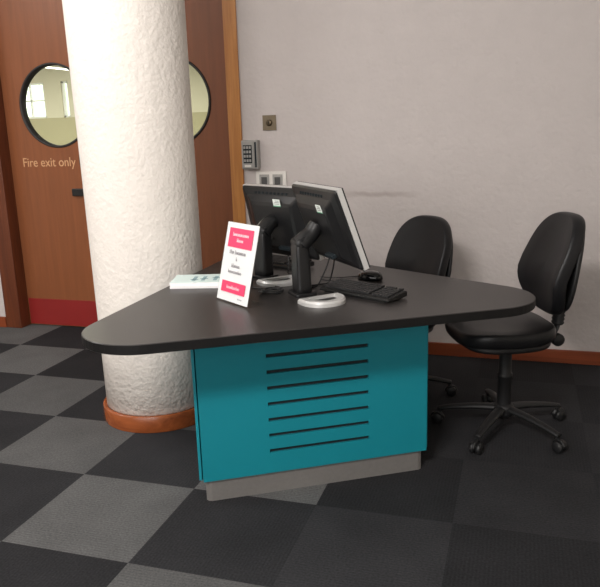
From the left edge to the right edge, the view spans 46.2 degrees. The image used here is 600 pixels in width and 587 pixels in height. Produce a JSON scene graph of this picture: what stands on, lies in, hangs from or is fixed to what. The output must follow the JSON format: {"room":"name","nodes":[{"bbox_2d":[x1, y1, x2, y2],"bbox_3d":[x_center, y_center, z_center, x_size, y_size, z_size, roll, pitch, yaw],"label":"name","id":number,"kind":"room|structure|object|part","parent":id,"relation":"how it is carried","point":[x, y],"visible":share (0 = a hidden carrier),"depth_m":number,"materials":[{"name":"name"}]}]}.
{"room":"reception area","nodes":[
{"label":"reception area","id":0,"kind":"room"},
{"bbox_2d":[30,64,207,144],"bbox_3d":[-2.086,-2.475,11.401,9.500,2.420,0.120,2,14,17],"label":"wall","id":1,"kind":"structure","parent":0,"point":[58,129],"depth_m":11.76,"materials":[{"name":"paint"}]},
{"bbox_2d":[26,83,46,118],"bbox_3d":[-4.566,-3.275,11.978,0.600,0.580,0.060,2,14,17],"label":"window","id":2,"kind":"structure","parent":1,"relation":"in","point":[31,100],"depth_m":11.94,"materials":[{"name":"white plastic"}]},
{"bbox_2d":[61,81,70,116],"bbox_3d":[-3.892,-3.247,11.771,0.130,0.580,0.060,2,14,17],"label":"window","id":3,"kind":"structure","parent":1,"relation":"in","point":[62,82],"depth_m":11.77,"materials":[{"name":"white plastic"}]},
{"bbox_2d":[0,324,599,586],"bbox_3d":[-1.440,1.226,1.205,7.500,0.100,7.780,2,14,17],"label":"floor","id":4,"kind":"structure","parent":0,"point":[85,501],"depth_m":2.65,"materials":[{"name":"carpet"}]},
{"bbox_2d":[62,0,202,432],"bbox_3d":[-0.755,-0.795,3.233,0.566,2.850,0.552,2,14,17],"label":"column","id":5,"kind":"structure","parent":4,"relation":"on","point":[129,62],"depth_m":3.08,"materials":[{"name":"white paint"}]},
{"bbox_3d":[-0.705,0.552,3.552,0.552,0.080,0.552,2,14,17],"label":"trim","id":6,"kind":"part","parent":5,"relation":"part of","materials":[{"name":"brown wood"}]},
{"bbox_2d":[81,253,535,500],"bbox_3d":[-0.043,0.301,3.104,1.644,0.735,1.479,-5,14,-13],"label":"reception desk","id":7,"kind":"object","parent":4,"relation":"on","point":[288,394],"visible":0.81,"depth_m":2.65,"materials":[{"name":"black laminate"}]},
{"bbox_2d":[170,285,218,288],"bbox_3d":[-0.387,-0.046,2.994,0.302,0.011,0.167,-1,13,3],"label":"pack","id":8,"kind":"object","parent":7,"relation":"on","point":[182,286],"visible":0.21,"depth_m":2.92,"materials":[{"name":"white paper"}]},
{"bbox_2d":[169,274,219,285],"bbox_3d":[-0.391,-0.060,3.002,0.301,0.012,0.166,-1,13,2],"label":"pack","id":9,"kind":"object","parent":8,"relation":"on","point":[196,279],"visible":0.79,"depth_m":2.97,"materials":[{"name":"white paper"}]},
{"bbox_2d":[190,276,219,280],"bbox_3d":[-0.402,-0.065,2.997,0.124,0.001,0.085,-1,13,2],"label":"print","id":10,"kind":"object","parent":9,"relation":"on","point":[192,278],"depth_m":2.99},
{"bbox_3d":[-0.260,0.304,3.003,0.011,0.612,0.898,2,14,16],"label":"panel","id":11,"kind":"part","parent":7,"relation":"part of","materials":[{"name":"teal laminate"}]},
{"bbox_2d":[217,221,259,306],"bbox_3d":[-0.229,-0.113,2.634,0.087,0.296,0.216,-12,17,-36],"label":"sign holder","id":12,"kind":"object","parent":7,"relation":"on","point":[241,241],"visible":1,"depth_m":2.62,"materials":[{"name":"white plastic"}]},
{"bbox_2d":[258,285,283,293],"bbox_3d":[-0.113,-0.011,2.779,0.098,0.022,0.094,2,14,17],"label":"coiled cable","id":13,"kind":"object","parent":7,"relation":"on","point":[273,290],"visible":1,"depth_m":2.76,"materials":[{"name":"black plastic"}]},
{"bbox_2d":[243,183,324,288],"bbox_3d":[-0.151,-0.261,3.037,0.350,0.394,0.464,-14,18,-42],"label":"computer monitor","id":14,"kind":"object","parent":7,"relation":"on","point":[273,208],"visible":0.68,"depth_m":3.04,"materials":[{"name":"black plastic"}]},
{"bbox_3d":[-0.155,-0.188,3.072,0.076,0.228,0.077,-14,18,-42],"label":"stand post","id":15,"kind":"part","parent":14,"relation":"part of","materials":[{"name":"plastic"}]},
{"bbox_3d":[-0.156,-0.078,3.094,0.090,0.012,0.100,-14,18,-42],"label":"foot plate","id":16,"kind":"part","parent":14,"relation":"part of","materials":[{"name":"plastic"}]},
{"bbox_2d":[272,254,313,269],"bbox_3d":[-0.099,-0.151,3.344,0.340,0.036,0.120,10,18,40],"label":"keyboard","id":17,"kind":"object","parent":7,"relation":"on","point":[279,261],"visible":0.39,"depth_m":3.29,"materials":[{"name":"black plastic"}]},
{"bbox_2d":[81,253,535,354],"bbox_3d":[-0.054,-0.040,3.022,1.644,0.034,1.479,-5,14,-13],"label":"countertop","id":18,"kind":"structure","parent":7,"relation":"on","point":[166,320],"depth_m":2.48,"materials":[{"name":"black laminate"}]},
{"bbox_3d":[0.064,0.372,2.674,0.898,0.612,0.011,-5,14,-13],"label":"panel","id":19,"kind":"part","parent":7,"relation":"part of","materials":[{"name":"teal laminate"}]},
{"bbox_2d":[288,181,369,307],"bbox_3d":[0.063,-0.207,2.722,0.268,0.423,0.454,-7,14,-22],"label":"computer monitor","id":20,"kind":"object","parent":7,"relation":"on","point":[331,229],"visible":0.99,"depth_m":2.66,"materials":[{"name":"black plastic"}]},
{"bbox_3d":[0.011,-0.112,2.734,0.076,0.228,0.077,-7,14,-22],"label":"stand post","id":21,"kind":"part","parent":20,"relation":"part of","materials":[{"name":"plastic"}]},
{"bbox_3d":[0.009,-0.003,2.758,0.090,0.012,0.100,-7,14,-22],"label":"foot plate","id":22,"kind":"part","parent":20,"relation":"part of","materials":[{"name":"plastic"}]},
{"bbox_2d":[317,297,335,300],"bbox_3d":[0.095,0.027,2.605,0.114,0.002,0.065,-9,15,-28],"label":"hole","id":23,"kind":"object","parent":20,"relation":"on","point":[318,298],"depth_m":2.63,"materials":[{"name":"plastic"}]},
{"bbox_3d":[0.125,-0.278,2.751,0.115,0.302,0.417,-7,14,-22],"label":"frame","id":24,"kind":"part","parent":20,"relation":"part of","materials":[{"name":"black plastic"}]},
{"bbox_2d":[321,270,382,280],"bbox_3d":[0.230,-0.086,3.017,0.276,0.040,0.086,5,15,27],"label":"computer mouse","id":25,"kind":"object","parent":7,"relation":"on","point":[366,275],"visible":0.94,"depth_m":2.95,"materials":[{"name":"grey plastic"}]},
{"bbox_3d":[0.179,-0.075,3.032,0.182,0.012,0.028,-1,13,3],"label":"cord","id":26,"kind":"part","parent":25,"relation":"part of","materials":[{"name":"black plastic"}]},
{"bbox_2d":[320,278,406,302],"bbox_3d":[0.209,-0.027,2.781,0.475,0.036,0.170,11,18,43],"label":"keyboard","id":27,"kind":"object","parent":7,"relation":"on","point":[347,287],"visible":0.98,"depth_m":2.69,"materials":[{"name":"black plastic"}]},
{"bbox_3d":[0.193,0.265,3.110,0.011,0.612,0.898,-14,18,-42],"label":"panel","id":28,"kind":"part","parent":7,"relation":"part of","materials":[{"name":"teal laminate"}]},
{"bbox_2d":[385,215,456,396],"bbox_3d":[0.451,0.087,3.556,0.627,0.911,0.632,-11,16,-34],"label":"office chair","id":29,"kind":"object","parent":4,"relation":"on","point":[423,243],"visible":0.27,"depth_m":3.59,"materials":[{"name":"black leather"}]},
{"bbox_3d":[0.630,-0.178,3.620,0.179,0.438,0.393,-11,16,-34],"label":"backrest","id":30,"kind":"part","parent":29,"relation":"part of","materials":[{"name":"black leather"}]},
{"bbox_3d":[0.644,0.437,3.627,0.268,0.061,0.052,0,13,6],"label":"leg","id":31,"kind":"part","parent":29,"relation":"part of","materials":[{"name":"plastic"}]},
{"bbox_2d":[430,211,585,454],"bbox_3d":[0.923,0.138,3.126,0.629,0.981,0.622,-3,13,-5],"label":"office chair","id":32,"kind":"object","parent":4,"relation":"on","point":[549,265],"visible":0.94,"depth_m":3.02,"materials":[{"name":"black leather"}]},
{"bbox_3d":[0.771,0.523,3.251,0.268,0.061,0.052,3,14,19],"label":"leg","id":33,"kind":"part","parent":32,"relation":"part of","materials":[{"name":"plastic"}]},
{"bbox_3d":[0.828,0.563,3.072,0.052,0.061,0.268,8,17,36],"label":"leg","id":34,"kind":"part","parent":32,"relation":"part of","materials":[{"name":"plastic"}]},
{"bbox_3d":[0.929,0.492,3.357,0.052,0.061,0.268,-1,13,2],"label":"leg","id":35,"kind":"part","parent":32,"relation":"part of","materials":[{"name":"plastic"}]},
{"bbox_3d":[0.878,0.153,3.105,0.430,0.077,0.470,-3,13,-5],"label":"seat","id":36,"kind":"part","parent":32,"relation":"part of","materials":[{"name":"black leather"}]},
{"bbox_3d":[1.018,0.558,3.067,0.052,0.061,0.268,-11,16,-33],"label":"leg","id":37,"kind":"part","parent":32,"relation":"part of","materials":[{"name":"plastic"}]},
{"bbox_3d":[1.082,0.515,3.243,0.268,0.061,0.052,-6,14,-16],"label":"leg","id":38,"kind":"part","parent":32,"relation":"part of","materials":[{"name":"plastic"}]},
{"bbox_3d":[1.109,-0.132,3.063,0.179,0.438,0.393,-3,13,-5],"label":"backrest","id":39,"kind":"part","parent":32,"relation":"part of","materials":[{"name":"black leather"}]},
{"bbox_3d":[1.123,0.189,3.139,0.056,0.056,0.150,-3,13,-5],"label":"adjuster knob","id":40,"kind":"part","parent":32,"relation":"part of","materials":[{"name":"plastic"}]},
{"bbox_2d":[0,0,599,351],"bbox_3d":[-0.370,-1.081,4.385,7.500,2.850,0.150,2,14,17],"label":"wall","id":41,"kind":"structure","parent":0,"point":[482,117],"depth_m":3.98,"materials":[{"name":"paint"}]},
{"bbox_2d":[0,316,6,326],"bbox_3d":[-2.977,0.177,5.434,1.703,0.078,0.016,2,14,17],"label":"baseboard","id":42,"kind":"structure","parent":41,"relation":"attached to","point":[3,323],"depth_m":5.18,"materials":[{"name":"brown wood"}]},
{"bbox_2d":[0,77,30,327],"bbox_3d":[-2.117,-0.995,4.945,0.130,2.530,0.147,2,14,17],"label":"trim","id":43,"kind":"structure","parent":41,"relation":"attached to","point":[12,273],"depth_m":5.05,"materials":[{"name":"brown wood"}]},
{"bbox_2d":[0,0,97,326],"bbox_3d":[-1.631,-0.944,4.847,0.854,2.430,0.073,2,14,17],"label":"door","id":44,"kind":"structure","parent":41,"relation":"in","point":[47,177],"depth_m":4.92,"materials":[{"name":"brown wood"}]},
{"bbox_3d":[-1.601,0.143,5.093,0.842,0.193,0.002,2,14,17],"label":"kick plate","id":45,"kind":"part","parent":44,"relation":"part of","materials":[{"name":"red metal"}]},
{"bbox_3d":[-1.488,-0.696,4.838,0.172,0.050,0.025,2,14,17],"label":"lock plate","id":46,"kind":"part","parent":44,"relation":"part of","materials":[{"name":"black metal"}]},
{"bbox_2d":[184,0,232,268],"bbox_3d":[-0.819,-0.905,4.578,0.851,2.430,0.112,2,14,17],"label":"door","id":47,"kind":"structure","parent":41,"relation":"in","point":[204,18],"depth_m":4.47,"materials":[{"name":"brown wood"}]},
{"bbox_2d":[222,0,245,223],"bbox_3d":[-0.376,-0.923,4.411,0.085,2.530,0.147,2,14,17],"label":"trim","id":48,"kind":"structure","parent":41,"relation":"attached to","point":[228,6],"depth_m":4.29,"materials":[{"name":"brown wood"}]},
{"bbox_2d":[241,140,260,168],"bbox_3d":[-0.302,-0.849,4.304,0.104,0.174,0.068,2,14,17],"label":"keypad","id":49,"kind":"object","parent":41,"relation":"attached to","point":[250,149],"visible":1,"depth_m":4.28,"materials":[{"name":"grey plastic"}]},
{"bbox_3d":[-0.318,-0.844,4.282,0.077,0.160,0.007,2,14,17],"label":"plate","id":50,"kind":"part","parent":49,"relation":"part of","materials":[{"name":"grey plastic"}]},
{"bbox_2d":[262,115,276,130],"bbox_3d":[-0.187,-1.031,4.247,0.086,0.090,0.022,2,14,17],"label":"switch","id":51,"kind":"object","parent":41,"relation":"attached to","point":[269,121],"visible":1,"depth_m":4.25,"materials":[{"name":"brown metal"}]},
{"bbox_2d":[256,171,286,185],"bbox_3d":[-0.178,-0.691,4.330,0.196,0.120,0.019,2,14,17],"label":"socket plate","id":52,"kind":"object","parent":41,"relation":"attached to","point":[262,177],"visible":0.65,"depth_m":4.32,"materials":[{"name":"white plastic"}]},
{"bbox_2d":[428,342,599,364],"bbox_3d":[1.386,0.357,4.096,3.563,0.078,0.016,2,14,17],"label":"baseboard","id":53,"kind":"structure","parent":41,"relation":"attached to","point":[434,348],"depth_m":4.09,"materials":[{"name":"brown wood"}]},
{"bbox_3d":[-3.051,-2.975,8.185,9.500,0.100,6.185,2,14,17],"label":"ceiling","id":54,"kind":"structure","parent":0,"visible":0},
{"bbox_2d":[46,65,68,70],"bbox_3d":[-3.927,-3.506,10.856,0.100,0.050,1.350,2,14,17],"label":"ceiling light","id":55,"kind":"object","parent":54,"relation":"attached to","point":[54,66],"visible":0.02,"depth_m":11.06,"materials":[{"name":"white plastic"}]},
{"bbox_2d":[46,67,68,70],"bbox_3d":[-3.926,-3.491,10.859,0.036,0.020,1.310,2,14,17],"label":"diffuser","id":56,"kind":"object","parent":55,"relation":"attached to","point":[60,68],"depth_m":11.11,"materials":[{"name":"white"}]}
]}

